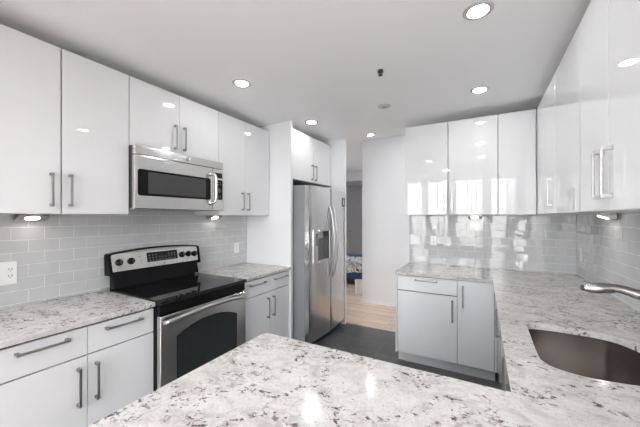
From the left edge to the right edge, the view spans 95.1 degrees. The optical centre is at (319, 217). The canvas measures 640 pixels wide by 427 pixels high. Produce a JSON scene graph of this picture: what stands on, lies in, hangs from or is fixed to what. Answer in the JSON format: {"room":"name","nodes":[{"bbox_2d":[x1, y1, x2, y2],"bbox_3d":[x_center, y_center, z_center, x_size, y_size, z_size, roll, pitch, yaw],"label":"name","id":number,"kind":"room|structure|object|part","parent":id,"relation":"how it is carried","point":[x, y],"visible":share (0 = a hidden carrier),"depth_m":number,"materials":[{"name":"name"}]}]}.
{"room":"kitchen","nodes":[
{"label":"kitchen","id":0,"kind":"room"},
{"bbox_2d":[0,0,590,141],"bbox_3d":[0.820,-1.295,0.746,5.890,0.450,5.300,0,0,29],"label":"ceiling","id":1,"kind":"structure","parent":0,"point":[302,60],"depth_m":1.90,"materials":[{"name":"white paint"}]},
{"bbox_2d":[233,79,250,86],"bbox_3d":[-0.622,-1.066,2.330,0.144,0.007,0.144,0,0,29],"label":"recessed light","id":2,"kind":"object","parent":1,"relation":"in","point":[238,82],"visible":1,"depth_m":2.32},
{"bbox_2d":[305,120,317,123],"bbox_3d":[-0.095,-1.066,3.279,0.144,0.007,0.144,0,0,29],"label":"recessed light","id":3,"kind":"object","parent":1,"relation":"in","point":[306,121],"visible":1,"depth_m":3.26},
{"bbox_2d":[375,67,384,75],"bbox_3d":[0.436,-1.048,2.114,0.072,0.044,0.072,0,0,29],"label":"sprinkler","id":4,"kind":"object","parent":1,"relation":"attached to","point":[379,70],"visible":1,"depth_m":2.10,"materials":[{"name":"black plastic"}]},
{"bbox_2d":[377,104,390,108],"bbox_3d":[0.615,-1.062,2.813,0.124,0.015,0.124,0,0,29],"label":"cover plate","id":5,"kind":"object","parent":1,"relation":"attached to","point":[381,106],"visible":1,"depth_m":2.80,"materials":[{"name":"grey plastic"}]},
{"bbox_2d":[463,0,493,19],"bbox_3d":[0.818,-1.066,1.513,0.144,0.007,0.144,0,0,29],"label":"recessed light","id":6,"kind":"object","parent":1,"relation":"in","point":[480,9],"visible":1,"depth_m":1.50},
{"bbox_2d":[470,86,489,92],"bbox_3d":[1.337,-1.066,2.449,0.144,0.007,0.144,0,0,29],"label":"recessed light","id":7,"kind":"object","parent":1,"relation":"in","point":[479,89],"visible":1,"depth_m":2.43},
{"bbox_2d":[323,139,345,323],"bbox_3d":[-0.064,0.195,4.242,0.950,2.530,0.045,0,0,29],"label":"wall","id":8,"kind":"structure","parent":0,"point":[338,147],"depth_m":4.02,"materials":[{"name":"white paint"}]},
{"bbox_2d":[346,170,361,181],"bbox_3d":[0.994,-1.180,8.381,4.000,0.280,0.120,0,0,29],"label":"wall","id":9,"kind":"structure","parent":0,"point":[350,175],"depth_m":8.34,"materials":[{"name":"white paint"}]},
{"bbox_2d":[346,181,361,189],"bbox_3d":[1.395,0.160,9.103,4.000,2.600,1.530,0,0,29],"label":"wall","id":10,"kind":"structure","parent":0,"point":[353,185],"depth_m":9.57,"materials":[{"name":"white paint"}]},
{"bbox_2d":[346,189,361,254],"bbox_3d":[1.606,0.260,9.688,2.200,2.400,0.098,0,0,29],"label":"door","id":11,"kind":"structure","parent":10,"relation":"in","point":[353,197],"depth_m":9.94,"materials":[{"name":"white paint"}]},
{"bbox_2d":[346,131,404,171],"bbox_3d":[2.398,-1.420,6.275,8.500,0.200,5.900,0,0,29],"label":"ceiling","id":12,"kind":"structure","parent":0,"point":[353,146],"depth_m":5.78,"materials":[{"name":"white paint"}]},
{"bbox_2d":[362,135,404,303],"bbox_3d":[2.987,0.070,3.843,5.110,2.780,0.120,0,0,29],"label":"wall","id":13,"kind":"structure","parent":0,"point":[383,159],"depth_m":4.86,"materials":[{"name":"white paint"}]},
{"bbox_2d":[361,299,394,306],"bbox_3d":[2.935,1.433,3.865,5.022,0.055,0.132,0,0,29],"label":"baseboard","id":14,"kind":"structure","parent":13,"relation":"attached to","point":[362,300],"depth_m":4.88,"materials":[{"name":"paint"}]},
{"bbox_2d":[315,281,498,388],"bbox_3d":[1.563,1.510,4.771,8.500,0.100,9.340,0,0,29],"label":"floor","id":15,"kind":"structure","parent":0,"point":[379,344],"depth_m":3.55,"materials":[{"name":"tile"}]},
{"bbox_2d":[0,308,152,426],"bbox_3d":[-1.514,1.018,1.720,0.659,0.884,0.734,0,0,29],"label":"base cabinet","id":16,"kind":"object","parent":15,"relation":"on","point":[81,376],"visible":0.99,"depth_m":1.54,"materials":[{"name":"plastic"}]},
{"bbox_3d":[-1.329,0.627,1.410,0.036,0.014,0.201,0,0,29],"label":"handle","id":17,"kind":"part","parent":16,"relation":"part of","materials":[{"name":"silver metal"}]},
{"bbox_3d":[-1.353,0.664,1.423,0.018,0.149,0.367,0,0,29],"label":"drawer","id":18,"kind":"part","parent":16,"relation":"part of","materials":[{"name":"white paint"}]},
{"bbox_3d":[-1.353,1.052,1.423,0.018,0.613,0.367,0,0,29],"label":"door","id":19,"kind":"part","parent":16,"relation":"part of","materials":[{"name":"white paint"}]},
{"bbox_3d":[-1.261,0.894,1.534,0.036,0.201,0.014,0,0,29],"label":"handle","id":20,"kind":"part","parent":16,"relation":"part of","materials":[{"name":"silver metal"}]},
{"bbox_3d":[-1.221,0.894,1.606,0.036,0.201,0.014,0,0,29],"label":"handle","id":21,"kind":"part","parent":16,"relation":"part of","materials":[{"name":"silver metal"}]},
{"bbox_3d":[-1.175,0.664,1.744,0.018,0.149,0.361,0,0,29],"label":"drawer","id":22,"kind":"part","parent":16,"relation":"part of","materials":[{"name":"white paint"}]},
{"bbox_3d":[-1.175,1.052,1.744,0.018,0.613,0.361,0,0,29],"label":"door","id":23,"kind":"part","parent":16,"relation":"part of","materials":[{"name":"white paint"}]},
{"bbox_3d":[-1.151,0.627,1.731,0.036,0.014,0.202,0,0,29],"label":"handle","id":24,"kind":"part","parent":16,"relation":"part of","materials":[{"name":"silver metal"}]},
{"bbox_2d":[104,245,247,390],"bbox_3d":[-1.096,0.854,2.359,0.744,1.212,0.807,0,0,29],"label":"electric range","id":25,"kind":"object","parent":15,"relation":"on","point":[199,318],"visible":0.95,"depth_m":2.23,"materials":[{"name":"silver metal"}]},
{"bbox_3d":[-1.518,0.343,2.221,0.032,0.052,0.051,0,0,29],"label":"knob","id":26,"kind":"part","parent":25,"relation":"part of","materials":[{"name":"black plastic"}]},
{"bbox_3d":[-1.476,0.343,2.297,0.032,0.052,0.051,0,0,29],"label":"knob","id":27,"kind":"part","parent":25,"relation":"part of","materials":[{"name":"black plastic"}]},
{"bbox_2d":[111,273,246,305],"bbox_3d":[-1.090,0.552,2.353,0.610,0.029,0.778,0,0,29],"label":"cooktop","id":28,"kind":"object","parent":25,"relation":"in","point":[175,289],"depth_m":2.24,"materials":[{"name":"black glass"}]},
{"bbox_3d":[-0.851,0.938,2.220,0.044,0.595,0.773,0,0,29],"label":"oven door","id":29,"kind":"part","parent":25,"relation":"part of","materials":[{"name":"metal"}]},
{"bbox_3d":[-0.803,0.666,2.193,0.071,0.065,0.750,0,0,29],"label":"handle","id":30,"kind":"part","parent":25,"relation":"part of","materials":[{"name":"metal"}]},
{"bbox_2d":[243,270,288,341],"bbox_3d":[-0.776,1.018,3.049,0.659,0.884,0.738,0,0,29],"label":"base cabinet","id":31,"kind":"object","parent":15,"relation":"on","point":[267,301],"visible":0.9,"depth_m":2.90,"materials":[{"name":"plastic"}]},
{"bbox_2d":[199,263,290,280],"bbox_3d":[-0.782,0.561,3.053,0.646,0.030,0.741,0,0,29],"label":"countertop","id":32,"kind":"structure","parent":31,"relation":"on","point":[249,271],"depth_m":3.00,"materials":[{"name":"white stone"}]},
{"bbox_3d":[-0.607,0.664,2.768,0.018,0.149,0.407,0,0,29],"label":"drawer","id":33,"kind":"part","parent":31,"relation":"part of","materials":[{"name":"white paint"}]},
{"bbox_3d":[-0.607,1.052,2.768,0.018,0.613,0.407,0,0,29],"label":"door","id":34,"kind":"part","parent":31,"relation":"part of","materials":[{"name":"white paint"}]},
{"bbox_3d":[-0.578,0.630,2.762,0.036,0.014,0.222,0,0,29],"label":"handle","id":35,"kind":"part","parent":31,"relation":"part of","materials":[{"name":"silver metal"}]},
{"bbox_3d":[-0.465,0.894,2.967,0.036,0.201,0.014,0,0,29],"label":"handle","id":36,"kind":"part","parent":31,"relation":"part of","materials":[{"name":"silver metal"}]},
{"bbox_3d":[-0.427,0.664,3.090,0.018,0.149,0.325,0,0,29],"label":"drawer","id":37,"kind":"part","parent":31,"relation":"part of","materials":[{"name":"white paint"}]},
{"bbox_3d":[-0.427,1.052,3.090,0.018,0.613,0.325,0,0,29],"label":"door","id":38,"kind":"part","parent":31,"relation":"part of","materials":[{"name":"white paint"}]},
{"bbox_2d":[247,120,292,338],"bbox_3d":[-0.593,0.196,3.395,0.644,2.529,0.038,0,0,29],"label":"panel","id":39,"kind":"object","parent":15,"relation":"on","point":[270,237],"visible":0.36,"depth_m":3.31,"materials":[{"name":"white paint"}]},
{"bbox_2d":[293,185,344,343],"bbox_3d":[-0.193,0.550,3.743,0.908,1.810,0.912,0,0,29],"label":"refrigerator","id":40,"kind":"object","parent":15,"relation":"on","point":[318,212],"visible":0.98,"depth_m":3.29,"materials":[{"name":"grey metal"}]},
{"bbox_3d":[-0.015,0.510,3.381,0.090,1.720,0.453,0,0,29],"label":"freezer door","id":41,"kind":"part","parent":40,"relation":"part of","materials":[{"name":"metal"}]},
{"bbox_3d":[-0.003,0.329,3.391,0.092,0.377,0.377,0,0,29],"label":"dispenser frame","id":42,"kind":"part","parent":40,"relation":"part of","materials":[{"name":"metal"}]},
{"bbox_3d":[0.143,0.290,3.503,0.087,0.877,0.024,0,0,29],"label":"handle","id":43,"kind":"part","parent":40,"relation":"part of","materials":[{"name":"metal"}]},
{"bbox_3d":[0.183,0.290,3.575,0.087,0.877,0.024,0,0,29],"label":"handle","id":44,"kind":"part","parent":40,"relation":"part of","materials":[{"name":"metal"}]},
{"bbox_3d":[0.207,0.510,3.783,0.090,1.720,0.453,0,0,29],"label":"fridge door","id":45,"kind":"part","parent":40,"relation":"part of","materials":[{"name":"metal"}]},
{"bbox_2d":[346,254,361,281],"bbox_3d":[0.372,1.185,7.460,2.127,0.550,1.794,0,0,29],"label":"bed","id":46,"kind":"object","parent":15,"relation":"on","point":[353,261],"visible":0.16,"depth_m":6.32,"materials":[{"name":"blue fabric"}]},
{"bbox_2d":[346,255,361,272],"bbox_3d":[0.150,1.060,7.061,2.127,0.299,0.879,0,0,29],"label":"duvet","id":47,"kind":"object","parent":46,"relation":"on","point":[353,264],"depth_m":6.31,"materials":[{"name":"fabric"}]},
{"bbox_2d":[355,279,361,293],"bbox_3d":[0.739,1.330,5.595,0.155,0.260,0.155,0,0,29],"label":"waste bin","id":48,"kind":"object","parent":15,"relation":"on","point":[358,282],"visible":0.92,"depth_m":5.54,"materials":[{"name":"white plastic"}]},
{"bbox_2d":[395,274,496,380],"bbox_3d":[1.302,1.018,3.027,0.883,0.884,0.659,0,0,29],"label":"base cabinet","id":49,"kind":"object","parent":15,"relation":"on","point":[447,324],"visible":0.9,"depth_m":2.76,"materials":[{"name":"plastic"}]},
{"bbox_3d":[0.928,0.969,3.246,0.015,0.783,0.640,0,0,29],"label":"panel","id":50,"kind":"part","parent":49,"relation":"part of","materials":[{"name":"white paint"}]},
{"bbox_3d":[1.022,0.617,2.826,0.210,0.014,0.036,0,0,29],"label":"handle","id":51,"kind":"part","parent":49,"relation":"part of","materials":[{"name":"silver metal"}]},
{"bbox_3d":[1.033,0.658,2.851,0.549,0.145,0.018,0,0,29],"label":"drawer","id":52,"kind":"part","parent":49,"relation":"part of","materials":[{"name":"white paint"}]},
{"bbox_3d":[1.033,1.049,2.851,0.549,0.619,0.018,0,0,29],"label":"door","id":53,"kind":"part","parent":49,"relation":"part of","materials":[{"name":"white paint"}]},
{"bbox_3d":[1.226,0.875,2.713,0.014,0.202,0.036,0,0,29],"label":"handle","id":54,"kind":"part","parent":49,"relation":"part of","materials":[{"name":"silver metal"}]},
{"bbox_3d":[1.403,0.971,2.645,0.292,0.775,0.018,0,0,29],"label":"door","id":55,"kind":"part","parent":49,"relation":"part of","materials":[{"name":"white paint"}]},
{"bbox_3d":[1.542,0.972,2.568,0.018,0.776,0.018,0,0,29],"label":"filler panel","id":56,"kind":"part","parent":49,"relation":"part of","materials":[{"name":"white paint"}]},
{"bbox_2d":[495,308,505,390],"bbox_3d":[1.558,1.018,1.920,0.707,0.884,1.030,0,0,29],"label":"base cabinet","id":57,"kind":"object","parent":15,"relation":"on","point":[500,354],"visible":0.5,"depth_m":2.08,"materials":[{"name":"plastic"}]},
{"bbox_2d":[87,263,639,426],"bbox_3d":[0.888,0.561,1.720,1.686,0.030,3.349,0,0,29],"label":"countertop","id":58,"kind":"structure","parent":57,"relation":"on","point":[268,380],"depth_m":0.94,"materials":[{"name":"white stone"}]},
{"bbox_2d":[528,329,639,385],"bbox_3d":[1.123,0.704,1.194,0.450,0.254,0.586,0,0,29],"label":"sink","id":59,"kind":"object","parent":58,"relation":"in","point":[590,357],"visible":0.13,"depth_m":1.41,"materials":[{"name":"metal"}]},
{"bbox_2d":[581,283,639,299],"bbox_3d":[1.183,0.398,1.016,0.407,0.296,0.134,0,0,29],"label":"kitchen faucet","id":60,"kind":"object","parent":58,"relation":"on","point":[609,288],"visible":1,"depth_m":1.09,"materials":[{"name":"silver metal"}]},
{"bbox_3d":[1.522,0.974,2.490,0.018,0.772,0.066,0,0,29],"label":"filler panel","id":61,"kind":"part","parent":57,"relation":"part of","materials":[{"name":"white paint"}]},
{"bbox_3d":[1.228,0.730,2.018,0.036,0.200,0.014,0,0,29],"label":"handle","id":62,"kind":"part","parent":57,"relation":"part of","materials":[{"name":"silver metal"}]},
{"bbox_3d":[1.387,0.974,2.249,0.018,0.769,0.477,0,0,29],"label":"door","id":63,"kind":"part","parent":57,"relation":"part of","materials":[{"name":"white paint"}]},
{"bbox_3d":[1.155,0.974,1.830,0.018,0.769,0.477,0,0,29],"label":"door","id":64,"kind":"part","parent":57,"relation":"part of","materials":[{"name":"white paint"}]},
{"bbox_2d":[502,357,508,391],"bbox_3d":[1.108,1.018,1.111,0.707,0.884,0.818,0,0,29],"label":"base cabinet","id":65,"kind":"object","parent":15,"relation":"on","point":[503,359],"visible":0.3,"depth_m":1.31,"materials":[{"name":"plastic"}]},
{"bbox_3d":[0.835,0.730,1.310,0.036,0.200,0.014,0,0,29],"label":"handle","id":66,"kind":"part","parent":65,"relation":"part of","materials":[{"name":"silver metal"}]},
{"bbox_3d":[0.796,0.730,1.240,0.036,0.200,0.014,0,0,29],"label":"handle","id":67,"kind":"part","parent":65,"relation":"part of","materials":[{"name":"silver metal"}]},
{"bbox_3d":[0.938,0.974,1.439,0.018,0.769,0.407,0,0,29],"label":"door","id":68,"kind":"part","parent":65,"relation":"part of","materials":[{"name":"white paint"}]},
{"bbox_2d":[405,110,576,274],"bbox_3d":[2.859,0.195,2.593,4.120,2.530,0.090,0,0,29],"label":"wall","id":69,"kind":"structure","parent":0,"point":[406,216],"depth_m":3.54,"materials":[{"name":"white paint"}]},
{"bbox_2d":[405,115,497,214],"bbox_3d":[1.391,-0.505,3.141,0.873,0.959,0.374,0,0,29],"label":"upper cabinet","id":70,"kind":"object","parent":69,"relation":"attached to","point":[451,168],"visible":1,"depth_m":2.98,"materials":[{"name":"white laminate"}]},
{"bbox_3d":[1.129,-0.505,3.123,0.431,0.956,0.018,0,0,29],"label":"door","id":71,"kind":"part","parent":70,"relation":"part of","materials":[{"name":"white paint"}]},
{"bbox_3d":[1.268,-0.162,3.015,0.014,0.188,0.036,0,0,29],"label":"handle","id":72,"kind":"part","parent":70,"relation":"part of","materials":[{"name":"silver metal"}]},
{"bbox_3d":[1.343,-0.162,2.974,0.014,0.188,0.036,0,0,29],"label":"handle","id":73,"kind":"part","parent":70,"relation":"part of","materials":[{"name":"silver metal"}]},
{"bbox_3d":[1.513,-0.505,2.910,0.433,0.956,0.018,0,0,29],"label":"door","id":74,"kind":"part","parent":70,"relation":"part of","materials":[{"name":"white paint"}]},
{"bbox_2d":[468,215,481,218],"bbox_3d":[1.659,-0.006,3.136,0.135,0.040,0.085,0,0,29],"label":"light","id":75,"kind":"object","parent":70,"relation":"attached to","point":[469,216],"visible":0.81,"depth_m":3.12,"materials":[{"name":"silver metal"}]},
{"bbox_2d":[409,213,575,274],"bbox_3d":[1.754,0.253,3.151,1.547,0.585,0.006,0,0,29],"label":"tile backsplash","id":76,"kind":"structure","parent":69,"relation":"attached to","point":[546,243],"depth_m":3.08,"materials":[{"name":"tile"}]},
{"bbox_2d":[410,234,419,244],"bbox_3d":[1.131,0.264,3.488,0.120,0.117,0.008,0,0,29],"label":"light switch","id":77,"kind":"object","parent":76,"relation":"attached to","point":[414,239],"visible":1,"depth_m":3.49,"materials":[{"name":"white plastic"}]},
{"bbox_2d":[430,235,436,245],"bbox_3d":[1.315,0.268,3.386,0.072,0.115,0.007,0,0,29],"label":"power outlet","id":78,"kind":"object","parent":76,"relation":"attached to","point":[433,238],"visible":1,"depth_m":3.38,"materials":[{"name":"white plastic"}]},
{"bbox_2d":[498,109,535,214],"bbox_3d":[1.905,-0.505,2.855,0.295,0.959,0.374,0,0,29],"label":"upper cabinet","id":79,"kind":"object","parent":69,"relation":"attached to","point":[516,130],"visible":0.98,"depth_m":2.72,"materials":[{"name":"white laminate"}]},
{"bbox_3d":[1.726,-0.162,2.761,0.014,0.188,0.036,0,0,29],"label":"handle","id":80,"kind":"part","parent":79,"relation":"part of","materials":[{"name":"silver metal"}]},
{"bbox_3d":[-1.699,0.195,2.173,0.100,2.530,5.150,0,0,29],"label":"wall","id":81,"kind":"structure","parent":0,"visible":0},
{"bbox_2d":[0,24,128,214],"bbox_3d":[-1.639,-0.502,1.777,0.384,0.965,0.742,0,0,29],"label":"upper cabinet","id":82,"kind":"object","parent":81,"relation":"attached to","point":[64,114],"visible":1,"depth_m":1.69,"materials":[{"name":"white laminate"}]},
{"bbox_3d":[-1.602,-0.502,1.542,0.018,0.962,0.366,0,0,29],"label":"door","id":83,"kind":"part","parent":82,"relation":"part of","materials":[{"name":"white paint"}]},
{"bbox_2d":[14,214,49,220],"bbox_3d":[-1.775,0.000,1.804,0.085,0.040,0.140,0,0,29],"label":"light","id":84,"kind":"object","parent":82,"relation":"attached to","point":[17,217],"visible":1,"depth_m":1.78,"materials":[{"name":"silver metal"}]},
{"bbox_3d":[-1.511,-0.158,1.650,0.036,0.189,0.014,0,0,29],"label":"handle","id":85,"kind":"part","parent":82,"relation":"part of","materials":[{"name":"silver metal"}]},
{"bbox_3d":[-1.468,-0.158,1.726,0.036,0.189,0.014,0,0,29],"label":"handle","id":86,"kind":"part","parent":82,"relation":"part of","materials":[{"name":"silver metal"}]},
{"bbox_3d":[-1.420,-0.502,1.869,0.018,0.962,0.367,0,0,29],"label":"door","id":87,"kind":"part","parent":82,"relation":"part of","materials":[{"name":"white paint"}]},
{"bbox_2d":[0,210,246,309],"bbox_3d":[-1.611,0.223,2.219,0.006,0.645,2.995,0,0,29],"label":"tile backsplash","id":88,"kind":"structure","parent":81,"relation":"attached to","point":[58,256],"depth_m":2.10,"materials":[{"name":"tile"}]},
{"bbox_2d":[0,261,16,285],"bbox_3d":[-1.874,0.334,1.731,0.007,0.138,0.117,0,0,29],"label":"power outlet","id":89,"kind":"object","parent":88,"relation":"attached to","point":[8,270],"visible":1,"depth_m":1.75,"materials":[{"name":"white plastic"}]},
{"bbox_2d":[7,267,13,271],"bbox_3d":[-1.858,0.314,1.756,0.002,0.028,0.032,0,0,29],"label":"socket","id":90,"kind":"object","parent":89,"relation":"attached to","point":[9,269],"depth_m":1.76,"materials":[{"name":"plastic"}]},
{"bbox_2d":[7,274,13,278],"bbox_3d":[-1.858,0.354,1.756,0.002,0.028,0.032,0,0,29],"label":"socket","id":91,"kind":"object","parent":89,"relation":"attached to","point":[9,276],"depth_m":1.76,"materials":[{"name":"plastic"}]},
{"bbox_2d":[234,243,238,252],"bbox_3d":[-0.961,0.352,3.375,0.007,0.116,0.073,0,0,29],"label":"power outlet","id":92,"kind":"object","parent":88,"relation":"attached to","point":[236,245],"visible":1,"depth_m":3.37,"materials":[{"name":"white plastic"}]},
{"bbox_2d":[129,76,217,161],"bbox_3d":[-1.267,-0.744,2.447,0.384,0.483,0.785,0,0,29],"label":"upper cabinet","id":93,"kind":"object","parent":81,"relation":"attached to","point":[159,118],"visible":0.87,"depth_m":2.29,"materials":[{"name":"white laminate"}]},
{"bbox_3d":[-1.236,-0.744,2.200,0.018,0.480,0.381,0,0,29],"label":"door","id":94,"kind":"part","parent":93,"relation":"part of","materials":[{"name":"white paint"}]},
{"bbox_2d":[129,145,222,211],"bbox_3d":[-1.222,-0.278,2.422,0.471,0.444,0.780,0,0,29],"label":"microwave oven","id":95,"kind":"object","parent":93,"relation":"attached to","point":[159,180],"visible":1,"depth_m":2.24,"materials":[{"name":"metal"}]},
{"bbox_3d":[-1.270,-0.061,2.448,0.362,0.010,0.760,0,0,29],"label":"plate","id":96,"kind":"part","parent":95,"relation":"part of","materials":[{"name":"grey plastic"}]},
{"bbox_3d":[-0.926,-0.252,2.541,0.069,0.297,0.046,0,0,29],"label":"handle","id":97,"kind":"part","parent":95,"relation":"part of","materials":[{"name":"metal"}]},
{"bbox_3d":[-0.931,-0.246,2.640,0.034,0.372,0.116,0,0,29],"label":"control panel","id":98,"kind":"part","parent":95,"relation":"part of","materials":[{"name":"metal"}]},
{"bbox_3d":[-1.140,-0.635,2.317,0.036,0.190,0.014,0,0,29],"label":"handle","id":99,"kind":"part","parent":93,"relation":"part of","materials":[{"name":"silver metal"}]},
{"bbox_3d":[-1.101,-0.635,2.388,0.036,0.190,0.014,0,0,29],"label":"handle","id":100,"kind":"part","parent":93,"relation":"part of","materials":[{"name":"silver metal"}]},
{"bbox_3d":[-1.046,-0.744,2.543,0.018,0.480,0.399,0,0,29],"label":"door","id":101,"kind":"part","parent":93,"relation":"part of","materials":[{"name":"white paint"}]},
{"bbox_2d":[194,112,268,215],"bbox_3d":[-0.898,-0.502,3.113,0.384,0.965,0.732,0,0,29],"label":"upper cabinet","id":102,"kind":"object","parent":81,"relation":"attached to","point":[243,147],"visible":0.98,"depth_m":2.98,"materials":[{"name":"white laminate"}]},
{"bbox_2d":[207,215,221,218],"bbox_3d":[-1.093,0.000,3.032,0.085,0.040,0.130,0,0,29],"label":"light","id":103,"kind":"object","parent":102,"relation":"attached to","point":[208,216],"visible":1,"depth_m":3.00,"materials":[{"name":"silver metal"}]},
{"bbox_3d":[-0.864,-0.502,2.871,0.018,0.962,0.340,0,0,29],"label":"door","id":104,"kind":"part","parent":102,"relation":"part of","materials":[{"name":"white paint"}]},
{"bbox_3d":[-0.779,-0.160,2.967,0.036,0.180,0.014,0,0,29],"label":"handle","id":105,"kind":"part","parent":102,"relation":"part of","materials":[{"name":"silver metal"}]},
{"bbox_3d":[-0.686,-0.502,3.191,0.018,0.962,0.387,0,0,29],"label":"door","id":106,"kind":"part","parent":102,"relation":"part of","materials":[{"name":"white paint"}]},
{"bbox_2d":[293,129,330,186],"bbox_3d":[-0.339,-0.713,3.821,0.674,0.565,0.947,0,0,29],"label":"upper cabinet","id":107,"kind":"object","parent":81,"relation":"attached to","point":[311,156],"visible":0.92,"depth_m":3.62,"materials":[{"name":"white laminate"}]},
{"bbox_3d":[-0.203,-0.713,3.463,0.018,0.562,0.450,0,0,29],"label":"door","id":108,"kind":"part","parent":107,"relation":"part of","materials":[{"name":"white paint"}]},
{"bbox_3d":[0.027,-0.713,3.877,0.018,0.562,0.492,0,0,29],"label":"door","id":109,"kind":"part","parent":107,"relation":"part of","materials":[{"name":"white paint"}]},
{"bbox_3d":[-0.015,1.510,-0.758,5.890,0.100,1.860,0,0,29],"label":"floor","id":110,"kind":"structure","parent":0,"visible":0},
{"bbox_3d":[-1.872,1.018,1.074,0.659,0.884,0.740,0,0,29],"label":"base cabinet","id":111,"kind":"object","parent":110,"relation":"on","visible":0},
{"bbox_2d":[0,290,154,348],"bbox_3d":[-1.700,0.561,1.400,0.646,0.030,1.476,0,0,29],"label":"countertop","id":112,"kind":"structure","parent":111,"relation":"on","point":[20,324],"depth_m":1.66,"materials":[{"name":"white stone"}]},
{"bbox_3d":[1.546,0.195,1.063,0.100,2.530,3.860,0,0,29],"label":"wall","id":113,"kind":"structure","parent":0,"visible":0},
{"bbox_2d":[537,22,639,213],"bbox_3d":[1.770,-0.505,1.975,0.389,0.959,1.328,0,0,29],"label":"upper cabinet","id":114,"kind":"object","parent":113,"relation":"attached to","point":[559,108],"visible":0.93,"depth_m":1.82,"materials":[{"name":"white laminate"}]},
{"bbox_3d":[1.892,-0.505,2.502,0.018,0.959,0.288,0,0,29],"label":"filler panel","id":115,"kind":"part","parent":114,"relation":"part of","materials":[{"name":"white laminate"}]},
{"bbox_3d":[1.712,-0.505,2.178,0.018,0.956,0.447,0,0,29],"label":"door","id":116,"kind":"part","parent":114,"relation":"part of","materials":[{"name":"white paint"}]},
{"bbox_3d":[1.613,-0.178,2.056,0.036,0.197,0.014,0,0,29],"label":"handle","id":117,"kind":"part","parent":114,"relation":"part of","materials":[{"name":"silver metal"}]},
{"bbox_3d":[1.459,-0.505,1.724,0.018,0.956,0.586,0,0,29],"label":"door","id":118,"kind":"part","parent":114,"relation":"part of","materials":[{"name":"white paint"}]},
{"bbox_2d":[593,213,616,218],"bbox_3d":[1.928,-0.006,1.983,0.085,0.040,0.140,0,0,29],"label":"light","id":119,"kind":"object","parent":114,"relation":"attached to","point":[601,215],"visible":0.94,"depth_m":1.93,"materials":[{"name":"silver metal"}]},
{"bbox_2d":[577,213,639,312],"bbox_3d":[1.509,0.253,1.108,0.007,0.585,3.802,0,0,29],"label":"tile backsplash","id":120,"kind":"structure","parent":113,"relation":"attached to","point":[611,247],"depth_m":2.01,"materials":[{"name":"tile"}]},
{"bbox_2d":[580,248,582,261],"bbox_3d":[2.343,0.338,2.625,0.008,0.125,0.075,0,0,29],"label":"light switch","id":121,"kind":"object","parent":120,"relation":"attached to","point":[581,249],"visible":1,"depth_m":2.61,"materials":[{"name":"white plastic"}]},
{"bbox_2d":[581,0,639,211],"bbox_3d":[1.264,-0.505,1.065,0.389,0.959,0.748,0,0,29],"label":"upper cabinet","id":122,"kind":"object","parent":113,"relation":"attached to","point":[610,29],"visible":1,"depth_m":1.12,"materials":[{"name":"white laminate"}]},
{"bbox_3d":[1.225,-0.505,1.301,0.018,0.956,0.371,0,0,29],"label":"door","id":123,"kind":"part","parent":122,"relation":"part of","materials":[{"name":"white paint"}]},
{"bbox_3d":[1.137,-0.173,1.199,0.036,0.198,0.014,0,0,29],"label":"handle","id":124,"kind":"part","parent":122,"relation":"part of","materials":[{"name":"silver metal"}]},
{"bbox_3d":[1.091,-0.173,1.117,0.036,0.198,0.014,0,0,29],"label":"handle","id":125,"kind":"part","parent":122,"relation":"part of","materials":[{"name":"silver metal"}]},
{"bbox_3d":[1.043,-0.505,0.974,0.018,0.956,0.372,0,0,29],"label":"door","id":126,"kind":"part","parent":122,"relation":"part of","materials":[{"name":"white paint"}]}
]}

